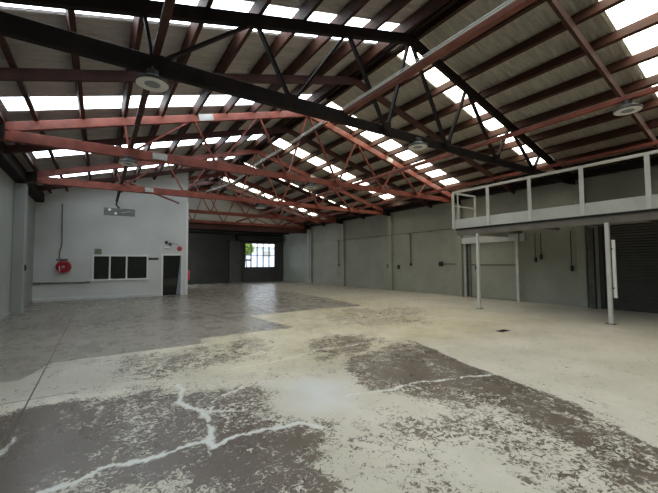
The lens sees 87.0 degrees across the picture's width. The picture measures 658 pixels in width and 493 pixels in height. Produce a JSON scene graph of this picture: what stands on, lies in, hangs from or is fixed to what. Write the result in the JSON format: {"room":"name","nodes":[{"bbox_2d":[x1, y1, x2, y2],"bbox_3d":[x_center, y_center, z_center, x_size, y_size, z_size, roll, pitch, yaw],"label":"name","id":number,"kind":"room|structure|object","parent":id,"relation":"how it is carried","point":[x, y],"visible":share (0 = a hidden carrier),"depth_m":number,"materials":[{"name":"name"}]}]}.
{"room":"warehouse","nodes":[
{"label":"warehouse","id":0,"kind":"room"},
{"bbox_2d":[0,168,34,315],"bbox_3d":[-9.026,-0.319,9.169,0.200,4.850,34.000,1,-3,-33],"label":"wall","id":1,"kind":"structure","parent":0,"point":[6,182],"depth_m":10.83,"materials":[{"name":"grey paint"}]},
{"bbox_2d":[0,300,32,320],"bbox_3d":[-6.181,1.826,4.985,0.030,0.120,23.680,1,-3,-33],"label":"baseboard","id":2,"kind":"structure","parent":1,"relation":"attached to","point":[4,316],"depth_m":10.88,"materials":[{"name":"grey paint"}]},
{"bbox_2d":[0,141,44,201],"bbox_3d":[-6.099,-2.651,5.276,0.300,0.390,23.680,1,-3,-33],"label":"wall plate","id":3,"kind":"object","parent":1,"relation":"attached to","point":[9,163],"visible":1,"depth_m":10.49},
{"bbox_2d":[37,162,364,219],"bbox_3d":[-4.641,-3.160,17.978,16.710,2.494,0.070,1,-3,-33],"label":"rafters","id":4,"kind":"object","parent":3,"relation":"on","point":[191,169],"visible":0.49,"depth_m":16.14,"materials":[{"name":"red metal"}]},
{"bbox_2d":[26,149,389,215],"bbox_3d":[-3.391,-3.247,16.086,16.712,2.569,0.210,1,-3,-33],"label":"roof truss","id":5,"kind":"object","parent":3,"relation":"on","point":[43,176],"visible":0.87,"depth_m":14.37,"materials":[{"name":"red metal"}]},
{"bbox_2d":[104,191,134,216],"bbox_3d":[-7.936,-1.659,13.162,1.020,0.978,0.184,1,-3,-33],"label":"hanging sign","id":6,"kind":"object","parent":5,"relation":"hanging from","point":[118,211],"visible":0.98,"depth_m":13.15,"materials":[{"name":"grey metal"}]},
{"bbox_2d":[255,203,264,208],"bbox_3d":[-3.220,-1.912,16.212,0.440,0.248,0.440,1,-3,-33],"label":"lamp","id":7,"kind":"object","parent":5,"relation":"hanging from","point":[259,206],"visible":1,"depth_m":16.11,"materials":[{"name":"metal"}]},
{"bbox_2d":[5,127,431,207],"bbox_3d":[-1.639,-3.401,13.437,16.710,2.494,0.070,1,-3,-33],"label":"roof truss","id":8,"kind":"object","parent":3,"relation":"on","point":[24,148],"visible":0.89,"depth_m":11.85,"materials":[{"name":"red metal"}]},
{"bbox_2d":[0,111,460,203],"bbox_3d":[-0.740,-3.459,12.078,16.712,2.569,0.210,1,-3,-33],"label":"roof truss","id":9,"kind":"object","parent":3,"relation":"on","point":[16,131],"visible":0.91,"depth_m":9.99,"materials":[{"name":"red metal"}]},
{"bbox_2d":[0,110,51,193],"bbox_3d":[-7.253,-2.865,7.650,0.141,0.246,28.890,1,-3,-33],"label":"purlin","id":10,"kind":"object","parent":9,"relation":"on","point":[27,157],"visible":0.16,"depth_m":10.38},
{"bbox_2d":[0,35,67,191],"bbox_3d":[-6.770,-3.014,7.978,0.141,0.246,28.890,1,-3,-33],"label":"purlin","id":11,"kind":"object","parent":9,"relation":"on","point":[4,45],"visible":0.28,"depth_m":6.62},
{"bbox_2d":[65,10,90,179],"bbox_3d":[-6.037,-3.238,8.474,0.141,0.246,28.890,1,-3,-33],"label":"purlin","id":12,"kind":"object","parent":9,"relation":"on","point":[70,14],"visible":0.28,"depth_m":6.95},
{"bbox_2d":[112,17,143,182],"bbox_3d":[-5.305,-3.463,8.970,0.141,0.246,28.890,1,-3,-33],"label":"purlin","id":13,"kind":"object","parent":9,"relation":"on","point":[137,24],"visible":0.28,"depth_m":7.43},
{"bbox_2d":[118,155,137,165],"bbox_3d":[-5.152,-2.233,8.892,0.440,0.248,0.440,1,-3,-33],"label":"lamp","id":14,"kind":"object","parent":9,"relation":"hanging from","point":[127,161],"visible":1,"depth_m":8.82,"materials":[{"name":"metal"}]},
{"bbox_2d":[133,0,213,182],"bbox_3d":[-4.572,-3.688,9.466,0.141,0.246,28.890,1,-3,-33],"label":"purlin","id":15,"kind":"object","parent":9,"relation":"on","point":[194,29],"visible":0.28,"depth_m":7.02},
{"bbox_2d":[153,0,271,179],"bbox_3d":[-3.840,-3.913,9.963,0.141,0.246,28.890,1,-3,-33],"label":"purlin","id":16,"kind":"object","parent":9,"relation":"on","point":[259,6],"visible":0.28,"depth_m":7.46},
{"bbox_2d":[171,0,323,177],"bbox_3d":[-3.107,-4.138,10.459,0.141,0.246,28.890,1,-3,-33],"label":"purlin","id":17,"kind":"object","parent":9,"relation":"on","point":[308,7],"visible":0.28,"depth_m":7.78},
{"bbox_2d":[188,0,369,176],"bbox_3d":[-2.374,-4.362,10.955,0.141,0.246,28.890,1,-3,-33],"label":"purlin","id":18,"kind":"object","parent":9,"relation":"on","point":[353,7],"visible":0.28,"depth_m":8.08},
{"bbox_2d":[190,0,411,183],"bbox_3d":[-1.641,-4.587,11.452,0.141,0.246,28.890,1,-3,-33],"label":"purlin","id":19,"kind":"object","parent":9,"relation":"on","point":[394,6],"visible":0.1,"depth_m":8.40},
{"bbox_2d":[304,181,316,188],"bbox_3d":[-0.632,-2.137,11.935,0.440,0.248,0.440,1,-3,-33],"label":"lamp","id":20,"kind":"object","parent":9,"relation":"hanging from","point":[310,185],"visible":1,"depth_m":11.87,"materials":[{"name":"metal"}]},
{"bbox_2d":[200,0,449,186],"bbox_3d":[-0.909,-4.812,11.948,0.141,0.246,28.890,1,-3,-33],"label":"purlin","id":21,"kind":"object","parent":9,"relation":"on","point":[431,6],"visible":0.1,"depth_m":8.98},
{"bbox_2d":[207,0,475,187],"bbox_3d":[-0.508,-4.802,12.212,0.141,0.246,28.890,1,-3,-33],"label":"purlin","id":22,"kind":"object","parent":9,"relation":"on","point":[459,5],"visible":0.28,"depth_m":9.08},
{"bbox_2d":[220,0,545,192],"bbox_3d":[0.228,-4.541,12.685,0.141,0.246,28.890,1,-3,-33],"label":"purlin","id":23,"kind":"object","parent":9,"relation":"on","point":[536,3],"visible":0.52,"depth_m":8.97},
{"bbox_2d":[232,0,625,196],"bbox_3d":[0.964,-4.279,13.158,0.141,0.246,28.890,1,-3,-33],"label":"purlin","id":24,"kind":"object","parent":9,"relation":"on","point":[601,6],"visible":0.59,"depth_m":8.40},
{"bbox_2d":[248,12,657,197],"bbox_3d":[1.700,-4.018,13.630,0.141,0.246,28.890,1,-3,-33],"label":"purlin","id":25,"kind":"object","parent":9,"relation":"on","point":[651,20],"visible":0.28,"depth_m":8.53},
{"bbox_2d":[255,45,657,205],"bbox_3d":[2.436,-3.756,14.103,0.141,0.246,28.890,1,-3,-33],"label":"purlin","id":26,"kind":"object","parent":9,"relation":"on","point":[651,53],"visible":0.69,"depth_m":9.22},
{"bbox_2d":[266,74,657,209],"bbox_3d":[3.172,-3.495,14.576,0.141,0.246,28.890,1,-3,-33],"label":"purlin","id":27,"kind":"object","parent":9,"relation":"on","point":[652,80],"visible":0.69,"depth_m":10.16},
{"bbox_2d":[277,98,657,213],"bbox_3d":[3.908,-3.233,15.049,0.141,0.246,28.890,1,-3,-33],"label":"purlin","id":28,"kind":"object","parent":9,"relation":"on","point":[653,103],"visible":0.66,"depth_m":10.96,"materials":[{"name":"red metal"}]},
{"bbox_2d":[283,141,657,224],"bbox_3d":[4.398,-2.368,15.309,0.100,0.090,28.840,1,-3,-33],"label":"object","id":29,"kind":"structure","parent":9,"relation":"on","point":[653,143],"depth_m":11.99,"materials":[{"name":"red metal"}]},
{"bbox_2d":[287,118,657,216],"bbox_3d":[4.644,-2.972,15.522,0.141,0.246,28.890,1,-3,-33],"label":"purlin","id":30,"kind":"object","parent":9,"relation":"on","point":[651,124],"visible":0.62,"depth_m":11.49,"materials":[{"name":"red metal"}]},
{"bbox_2d":[297,136,657,220],"bbox_3d":[5.380,-2.710,15.994,0.141,0.246,28.890,1,-3,-33],"label":"purlin","id":31,"kind":"object","parent":9,"relation":"on","point":[643,141],"visible":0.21,"depth_m":12.46,"materials":[{"name":"red metal"}]},
{"bbox_2d":[303,148,657,223],"bbox_3d":[5.865,-2.538,16.306,0.141,0.246,28.890,1,-3,-33],"label":"purlin","id":32,"kind":"object","parent":9,"relation":"on","point":[409,201],"visible":0.52,"depth_m":14.02,"materials":[{"name":"red metal"}]},
{"bbox_2d":[546,0,657,149],"bbox_3d":[3.337,-3.800,5.911,16.710,2.494,0.070,1,-3,-33],"label":"roof beam","id":33,"kind":"structure","parent":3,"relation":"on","point":[555,5],"depth_m":7.46,"materials":[{"name":"brown metal"}]},
{"bbox_2d":[0,0,574,184],"bbox_3d":[1.896,-3.671,8.090,16.712,2.569,0.200,1,-3,-33],"label":"roof truss","id":34,"kind":"object","parent":1,"relation":"attached to","point":[11,26],"visible":0.98,"depth_m":5.91,"materials":[{"name":"metal"}]},
{"bbox_2d":[116,0,175,200],"bbox_3d":[-3.713,-2.721,6.857,0.100,0.090,23.660,1,-3,-33],"label":"tie beam","id":35,"kind":"structure","parent":34,"relation":"on","point":[168,6],"depth_m":4.89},
{"bbox_2d":[124,180,178,203],"bbox_3d":[-7.877,-2.390,15.679,0.050,0.080,5.037,0,-3,0],"label":"brace","id":36,"kind":"object","parent":35,"relation":"attached to","point":[164,197],"visible":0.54,"depth_m":16.38,"materials":[{"name":"red metal"}]},
{"bbox_2d":[135,66,169,91],"bbox_3d":[-2.507,-2.428,4.927,0.440,0.278,0.440,1,-3,-33],"label":"lamp","id":37,"kind":"object","parent":34,"relation":"hanging from","point":[150,80],"visible":1,"depth_m":4.86,"materials":[{"name":"metal"}]},
{"bbox_2d":[204,0,458,186],"bbox_3d":[-0.709,-4.867,12.083,0.100,0.220,28.890,1,-3,-33],"label":"ridge beam","id":38,"kind":"structure","parent":34,"relation":"on","point":[450,3],"depth_m":8.98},
{"bbox_2d":[408,137,427,149],"bbox_3d":[2.043,-2.387,7.981,0.440,0.228,0.440,1,-3,-33],"label":"lamp","id":39,"kind":"object","parent":34,"relation":"hanging from","point":[417,144],"visible":1,"depth_m":7.91,"materials":[{"name":"metal"}]},
{"bbox_2d":[343,0,535,114],"bbox_3d":[2.987,-2.951,3.067,0.100,0.090,9.940,1,-3,-33],"label":"tie beam","id":40,"kind":"structure","parent":34,"relation":"attached to","point":[517,5],"depth_m":4.96,"materials":[{"name":"metal"}]},
{"bbox_2d":[206,0,515,192],"bbox_3d":[0.307,-2.701,6.902,0.324,0.220,19.284,1,-3,-34],"label":"conduit","id":41,"kind":"object","parent":40,"relation":"attached to","point":[507,1],"visible":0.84,"depth_m":5.87,"materials":[{"name":"plastic"}]},
{"bbox_2d":[236,85,657,221],"bbox_3d":[1.227,-2.447,13.216,0.100,0.090,28.840,1,-3,-33],"label":"tie beam","id":42,"kind":"structure","parent":34,"relation":"on","point":[648,91],"depth_m":8.20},
{"bbox_2d":[613,99,642,115],"bbox_3d":[5.655,-2.671,6.568,0.440,0.228,0.440,1,-3,-33],"label":"lamp","id":43,"kind":"object","parent":42,"relation":"hanging from","point":[628,107],"visible":0.98,"depth_m":6.50,"materials":[{"name":"metal"}]},
{"bbox_2d":[32,172,188,298],"bbox_3d":[-10.168,-0.794,16.785,6.260,6.552,0.150,1,-3,-33],"label":"wall","id":44,"kind":"structure","parent":0,"point":[157,220],"depth_m":16.35,"materials":[{"name":"white paint"}]},
{"bbox_2d":[59,204,62,257],"bbox_3d":[-11.947,-0.699,15.472,0.122,2.441,0.054,1,-3,-33],"label":"pipe","id":45,"kind":"object","parent":44,"relation":"attached to","point":[62,204],"visible":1,"depth_m":15.48,"materials":[{"name":"grey metal"}]},
{"bbox_2d":[33,281,89,284],"bbox_3d":[-11.850,1.617,15.401,2.011,0.095,0.090,1,-3,-33],"label":"pipe","id":46,"kind":"object","parent":44,"relation":"attached to","point":[38,283],"visible":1,"depth_m":15.32,"materials":[{"name":"grey metal"}]},
{"bbox_2d":[56,260,70,272],"bbox_3d":[-11.770,0.896,15.371,0.550,0.550,0.292,1,-3,-33],"label":"hose reel","id":47,"kind":"object","parent":44,"relation":"attached to","point":[63,266],"visible":1,"depth_m":15.28,"materials":[{"name":"red plastic"}]},
{"bbox_2d":[32,293,160,302],"bbox_3d":[-10.618,2.390,16.193,4.990,0.140,0.060,1,-3,-33],"label":"trim","id":48,"kind":"structure","parent":44,"relation":"attached to","point":[156,294],"depth_m":16.00,"materials":[{"name":"white paint"}]},
{"bbox_2d":[94,249,101,253],"bbox_3d":[-10.794,0.234,16.206,0.280,0.250,0.035,1,-3,-33],"label":"notice","id":49,"kind":"object","parent":44,"relation":"attached to","point":[97,251],"visible":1,"depth_m":16.20,"materials":[{"name":"beige paper"}]},
{"bbox_2d":[91,255,148,280],"bbox_3d":[-10.011,1.014,16.697,2.400,1.230,0.130,1,-3,-33],"label":"window","id":50,"kind":"structure","parent":44,"relation":"in","point":[104,267],"depth_m":16.68,"materials":[{"name":"black glass"}]},
{"bbox_2d":[164,241,174,248],"bbox_3d":[-8.141,-0.086,17.920,0.703,0.379,0.130,1,-3,-33],"label":"floodlight","id":51,"kind":"object","parent":44,"relation":"attached to","point":[166,242],"visible":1,"depth_m":17.80,"materials":[{"name":"white paint"}]},
{"bbox_2d":[161,254,182,295],"bbox_3d":[-8.165,1.453,17.977,1.010,2.150,0.171,1,-3,-33],"label":"door","id":52,"kind":"structure","parent":44,"relation":"in","point":[169,264],"depth_m":17.97,"materials":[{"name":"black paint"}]},
{"bbox_2d":[176,256,180,293],"bbox_3d":[-7.843,1.491,18.087,0.230,2.000,0.036,1,-3,-33],"label":"curtain","id":53,"kind":"object","parent":52,"relation":"hanging from","point":[178,291],"visible":1,"depth_m":18.10,"materials":[{"name":"white fabric"}]},
{"bbox_2d":[185,202,188,294],"bbox_3d":[-7.581,0.095,18.442,0.120,4.900,0.200,1,-3,-33],"label":"trim","id":54,"kind":"structure","parent":44,"relation":"attached to","point":[187,203],"depth_m":18.34,"materials":[{"name":"white paint"}]},
{"bbox_2d":[188,230,283,282],"bbox_3d":[-11.200,0.831,27.950,16.900,4.400,0.200,1,-3,-33],"label":"wall","id":55,"kind":"structure","parent":0,"point":[267,274],"depth_m":31.08,"materials":[{"name":"black metal"}]},
{"bbox_2d":[188,233,230,283],"bbox_3d":[-10.127,0.985,28.387,4.200,4.120,0.360,1,-3,-33],"label":"door","id":56,"kind":"structure","parent":55,"relation":"in","point":[208,253],"depth_m":28.66,"materials":[{"name":"paint"}]},
{"bbox_2d":[230,241,240,282],"bbox_3d":[-8.056,1.325,29.822,0.950,3.550,0.100,1,-3,-33],"label":"trim","id":57,"kind":"structure","parent":55,"relation":"attached to","point":[235,246],"depth_m":29.78,"materials":[{"name":"grey paint"}]},
{"bbox_2d":[236,234,280,242],"bbox_3d":[-6.237,-0.682,30.910,4.100,0.600,0.450,1,-3,-33],"label":"box","id":58,"kind":"object","parent":55,"relation":"attached to","point":[241,238],"visible":1,"depth_m":30.69,"materials":[{"name":"paint"}]},
{"bbox_2d":[244,243,274,268],"bbox_3d":[-6.176,0.831,31.169,3.050,2.300,0.150,1,-3,-33],"label":"window","id":59,"kind":"structure","parent":55,"relation":"in","point":[250,255],"depth_m":31.07,"materials":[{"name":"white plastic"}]},
{"bbox_2d":[188,228,307,234],"bbox_3d":[-7.404,-1.364,27.828,10.790,0.240,4.780,1,-3,-33],"label":"ceiling","id":60,"kind":"structure","parent":0,"point":[188,228],"depth_m":28.48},
{"bbox_2d":[188,186,308,225],"bbox_3d":[-6.148,-2.928,25.802,10.590,2.630,0.120,1,-3,-33],"label":"wall","id":61,"kind":"structure","parent":0,"point":[221,205],"depth_m":24.84,"materials":[{"name":"paint"}]},
{"bbox_2d":[188,222,306,233],"bbox_3d":[-6.156,-1.390,25.715,10.235,0.450,0.240,1,-3,-33],"label":"trim","id":62,"kind":"structure","parent":61,"relation":"attached to","point":[190,224],"depth_m":25.52,"materials":[{"name":"metal"}]},
{"bbox_2d":[0,281,657,492],"bbox_3d":[-2.003,2.282,13.764,17.290,0.001,34.150,1,-3,-33],"label":"floor","id":63,"kind":"structure","parent":0,"point":[394,391],"depth_m":4.20,"materials":[{"name":"paint"}]},
{"bbox_2d":[9,182,27,314],"bbox_3d":[-10.253,0.061,11.469,0.300,4.330,0.420,1,-3,-33],"label":"pilaster","id":64,"kind":"object","parent":63,"relation":"on","point":[20,204],"visible":0.97,"depth_m":11.31,"materials":[{"name":"grey paint"}]},
{"bbox_2d":[0,305,358,447],"bbox_3d":[-2.615,1.996,7.742,9.679,0.005,9.104,0,-3,-12],"label":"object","id":65,"kind":"structure","parent":63,"relation":"in","point":[19,417],"depth_m":4.99,"materials":[{"name":"grey concrete"}]},
{"bbox_2d":[308,229,308,282],"bbox_3d":[-1.684,0.766,28.185,0.090,4.380,0.090,1,-3,-33],"label":"conduit","id":66,"kind":"object","parent":63,"relation":"on","point":[308,229],"visible":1,"depth_m":28.14,"materials":[{"name":"grey metal"}]},
{"bbox_2d":[309,229,312,282],"bbox_3d":[-1.462,0.772,28.031,0.160,4.390,0.280,1,-3,-33],"label":"pilaster","id":67,"kind":"object","parent":63,"relation":"on","point":[310,230],"visible":0.89,"depth_m":27.95,"materials":[{"name":"grey paint"}]},
{"bbox_2d":[341,223,344,285],"bbox_3d":[0.989,0.575,24.323,0.160,4.390,0.280,1,-3,-33],"label":"pilaster","id":68,"kind":"object","parent":63,"relation":"on","point":[342,224],"visible":0.9,"depth_m":24.25,"materials":[{"name":"grey paint"}]},
{"bbox_2d":[387,215,392,289],"bbox_3d":[3.607,0.365,20.364,0.160,4.390,0.280,1,-3,-33],"label":"pilaster","id":69,"kind":"object","parent":63,"relation":"on","point":[389,218],"visible":0.96,"depth_m":20.29,"materials":[{"name":"grey paint"}]},
{"bbox_2d":[455,203,463,296],"bbox_3d":[6.196,0.157,16.448,0.160,4.390,0.280,1,-3,-33],"label":"pilaster","id":70,"kind":"object","parent":63,"relation":"on","point":[459,247],"visible":0.81,"depth_m":16.36,"materials":[{"name":"grey paint"}]},
{"bbox_2d":[515,233,520,301],"bbox_3d":[7.632,0.850,14.000,0.130,2.750,0.120,1,-3,-33],"label":"wall column","id":71,"kind":"structure","parent":63,"relation":"on","point":[517,247],"depth_m":13.96,"materials":[{"name":"grey metal"}]},
{"bbox_2d":[451,150,657,324],"bbox_3d":[9.319,-0.153,8.530,3.340,4.200,12.295,1,-3,-33],"label":"mezzanine","id":72,"kind":"object","parent":63,"relation":"on","point":[641,208],"depth_m":9.55,"materials":[{"name":"white metal"}]},
{"bbox_2d":[534,233,536,261],"bbox_3d":[8.064,0.049,13.548,0.110,1.141,0.107,1,-3,-33],"label":"lead","id":73,"kind":"object","parent":72,"relation":"hanging from","point":[535,257],"visible":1,"depth_m":13.53,"materials":[{"name":"black plastic"}]},
{"bbox_2d":[540,233,542,259],"bbox_3d":[8.179,-0.011,13.376,0.110,1.041,0.107,1,-3,-33],"label":"lead","id":74,"kind":"object","parent":72,"relation":"hanging from","point":[541,255],"visible":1,"depth_m":13.36,"materials":[{"name":"black plastic"}]},
{"bbox_2d":[570,231,573,270],"bbox_3d":[8.742,0.159,12.515,0.110,1.471,0.107,1,-3,-33],"label":"lead","id":75,"kind":"object","parent":72,"relation":"hanging from","point":[571,266],"visible":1,"depth_m":12.49,"materials":[{"name":"black plastic"}]},
{"bbox_2d":[574,183,589,307],"bbox_3d":[8.951,-0.064,12.281,0.160,4.390,0.280,1,-3,-33],"label":"pilaster","id":76,"kind":"object","parent":63,"relation":"on","point":[581,233],"visible":0.66,"depth_m":12.19,"materials":[{"name":"grey paint"}]},
{"bbox_2d":[588,228,597,308],"bbox_3d":[8.985,0.735,11.817,0.140,2.750,0.140,1,-3,-33],"label":"wall column","id":77,"kind":"structure","parent":63,"relation":"on","point":[591,241],"depth_m":11.77,"materials":[{"name":"grey metal"}]},
{"bbox_2d":[0,0,657,223],"bbox_3d":[-0.704,-3.805,12.036,17.500,2.443,29.500,1,-3,-33],"label":"ceiling","id":78,"kind":"structure","parent":0,"point":[542,17],"depth_m":8.79,"materials":[{"name":"grey metal"}]},
{"bbox_2d":[51,156,234,177],"bbox_3d":[-7.971,-3.679,15.835,7.540,2.108,0.390,1,-3,-33],"label":"skylight","id":79,"kind":"object","parent":78,"relation":"attached to","point":[106,171],"visible":0.39,"depth_m":14.88,"materials":[{"name":"white"}]},
{"bbox_2d":[33,134,261,157],"bbox_3d":[-6.079,-3.831,12.972,7.540,2.107,0.740,1,-3,-33],"label":"skylight","id":80,"kind":"object","parent":78,"relation":"attached to","point":[41,154],"visible":0.5,"depth_m":12.77,"materials":[{"name":"white"}]},
{"bbox_2d":[1,94,311,110],"bbox_3d":[-3.831,-4.011,9.572,7.540,2.108,0.740,1,-3,-33],"label":"skylight","id":81,"kind":"object","parent":78,"relation":"attached to","point":[90,102],"visible":0.66,"depth_m":8.40,"materials":[{"name":"white"}]},
{"bbox_2d":[0,0,398,42],"bbox_3d":[-1.660,-4.185,6.288,7.540,2.108,0.840,1,-3,-33],"label":"skylight","id":82,"kind":"object","parent":78,"relation":"attached to","point":[235,5],"visible":0.29,"depth_m":6.33,"materials":[{"name":"white"}]},
{"bbox_2d":[223,177,316,215],"bbox_3d":[-3.825,-3.314,23.956,7.540,2.108,0.690,1,-3,-33],"label":"skylight","id":83,"kind":"object","parent":78,"relation":"attached to","point":[225,178],"visible":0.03,"depth_m":23.34,"materials":[{"name":"white"}]},
{"bbox_2d":[273,138,393,198],"bbox_3d":[0.547,-3.665,17.344,7.540,2.107,0.740,1,-3,-33],"label":"skylight","id":84,"kind":"object","parent":78,"relation":"attached to","point":[280,143],"visible":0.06,"depth_m":16.63,"materials":[{"name":"white plastic"}]},
{"bbox_2d":[326,102,458,184],"bbox_3d":[2.795,-3.845,13.944,7.540,2.108,0.740,1,-3,-33],"label":"skylight","id":85,"kind":"object","parent":78,"relation":"attached to","point":[389,145],"visible":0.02,"depth_m":13.92,"materials":[{"name":"white"}]},
{"bbox_2d":[398,47,544,164],"bbox_3d":[4.917,-4.016,10.735,7.540,2.108,0.680,1,-3,-33],"label":"skylight","id":86,"kind":"object","parent":78,"relation":"attached to","point":[434,76],"visible":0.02,"depth_m":10.13,"materials":[{"name":"white plastic"}]},
{"bbox_2d":[599,0,657,95],"bbox_3d":[7.104,-4.191,7.427,7.540,2.108,0.820,1,-3,-33],"label":"skylight","id":87,"kind":"object","parent":78,"relation":"attached to","point":[627,12],"visible":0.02,"depth_m":7.03,"materials":[{"name":"white"}]},
{"bbox_2d":[283,156,657,307],"bbox_3d":[5.077,0.033,18.474,0.200,4.850,34.000,1,-3,-33],"label":"wall","id":88,"kind":"structure","parent":0,"point":[548,280],"depth_m":17.34,"materials":[{"name":"grey paint"}]},
{"bbox_2d":[307,222,330,226],"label":"wall plate","id":89,"kind":"object","parent":88,"relation":"attached to","point":[310,225],"depth_m":27.14,"materials":[{"name":"black metal"}]},
{"bbox_2d":[188,187,309,228],"bbox_3d":[-5.996,-2.770,25.552,10.616,2.569,0.200,1,-3,-33],"label":"roof truss","id":90,"kind":"object","parent":89,"relation":"on","point":[302,226],"visible":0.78,"depth_m":25.31,"materials":[{"name":"red metal"}]},
{"bbox_2d":[188,180,324,225],"bbox_3d":[-4.674,-2.882,23.702,10.450,2.494,0.070,1,-3,-33],"label":"roof truss","id":91,"kind":"object","parent":89,"relation":"attached to","point":[213,181],"visible":0.75,"depth_m":22.99,"materials":[{"name":"red metal"}]},
{"bbox_2d":[0,67,514,193],"bbox_3d":[0.731,-3.591,9.853,16.710,2.494,0.070,1,-3,-33],"label":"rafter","id":92,"kind":"object","parent":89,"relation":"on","point":[6,73],"visible":0.68,"depth_m":7.92,"materials":[{"name":"metal"}]},
{"bbox_2d":[188,172,342,223],"bbox_3d":[-3.494,-2.971,21.768,10.616,2.569,0.200,1,-3,-33],"label":"roof truss","id":93,"kind":"object","parent":89,"relation":"on","point":[191,178],"visible":0.83,"depth_m":21.07,"materials":[{"name":"red metal"}]},
{"bbox_2d":[340,214,375,220],"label":"wall plate","id":94,"kind":"object","parent":88,"relation":"attached to","point":[363,215],"depth_m":23.04,"materials":[{"name":"black metal"}]},
{"bbox_2d":[337,228,451,240],"bbox_3d":[3.991,-0.692,19.775,0.212,0.083,12.200,1,-3,-33],"label":"pipe","id":95,"kind":"object","parent":88,"relation":"attached to","point":[448,228],"visible":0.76,"depth_m":19.41,"materials":[{"name":"grey metal"}]},
{"bbox_2d":[409,233,411,264],"bbox_3d":[4.446,0.152,19.071,0.193,1.780,0.100,1,-3,-33],"label":"pipe","id":96,"kind":"object","parent":88,"relation":"attached to","point":[409,233],"visible":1,"depth_m":19.07,"materials":[{"name":"black plastic"}]},
{"bbox_2d":[386,200,447,212],"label":"wall plate","id":97,"kind":"object","parent":88,"relation":"attached to","point":[418,205],"depth_m":18.71,"materials":[{"name":"black metal"}]},
{"bbox_2d":[461,234,525,300],"bbox_3d":[7.167,0.913,15.129,0.320,2.740,2.900,1,-3,-33],"label":"door","id":98,"kind":"structure","parent":88,"relation":"in","point":[497,254],"depth_m":15.16,"materials":[{"name":"grey paint"}]},
{"bbox_2d":[456,179,559,199],"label":"wall plate","id":99,"kind":"object","parent":88,"relation":"attached to","point":[542,182],"depth_m":14.18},
{"bbox_2d":[598,222,657,312],"bbox_3d":[10.662,0.596,9.717,0.100,2.800,5.100,1,-3,-33],"label":"door","id":100,"kind":"structure","parent":88,"relation":"in","point":[636,245],"depth_m":11.11,"materials":[{"name":"paint"}]},
{"bbox_2d":[650,157,657,165],"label":"wall plate","id":101,"kind":"object","parent":88,"relation":"attached to","point":[653,161],"depth_m":10.56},
{"label":"outside","id":102,"kind":"structure","parent":0,"visible":0},
{"bbox_3d":[-13.822,3.974,44.409,34.000,0.150,30.400,1,-3,-33],"label":"ground","id":103,"kind":"structure","parent":102,"visible":0},
{"bbox_2d":[245,244,253,266],"bbox_3d":[-8.881,1.426,37.261,1.855,4.184,1.903,1,-3,-33],"label":"shrub","id":104,"kind":"object","parent":103,"relation":"on","point":[247,246],"visible":0.4,"depth_m":36.77,"materials":[{"name":"green plant"}]},
{"bbox_2d":[245,246,273,266],"bbox_3d":[-6.554,2.089,47.994,16.600,3.860,4.600,1,-3,-33],"label":"building","id":105,"kind":"structure","parent":103,"relation":"on","point":[260,248],"depth_m":44.55,"materials":[{"name":"white paint"}]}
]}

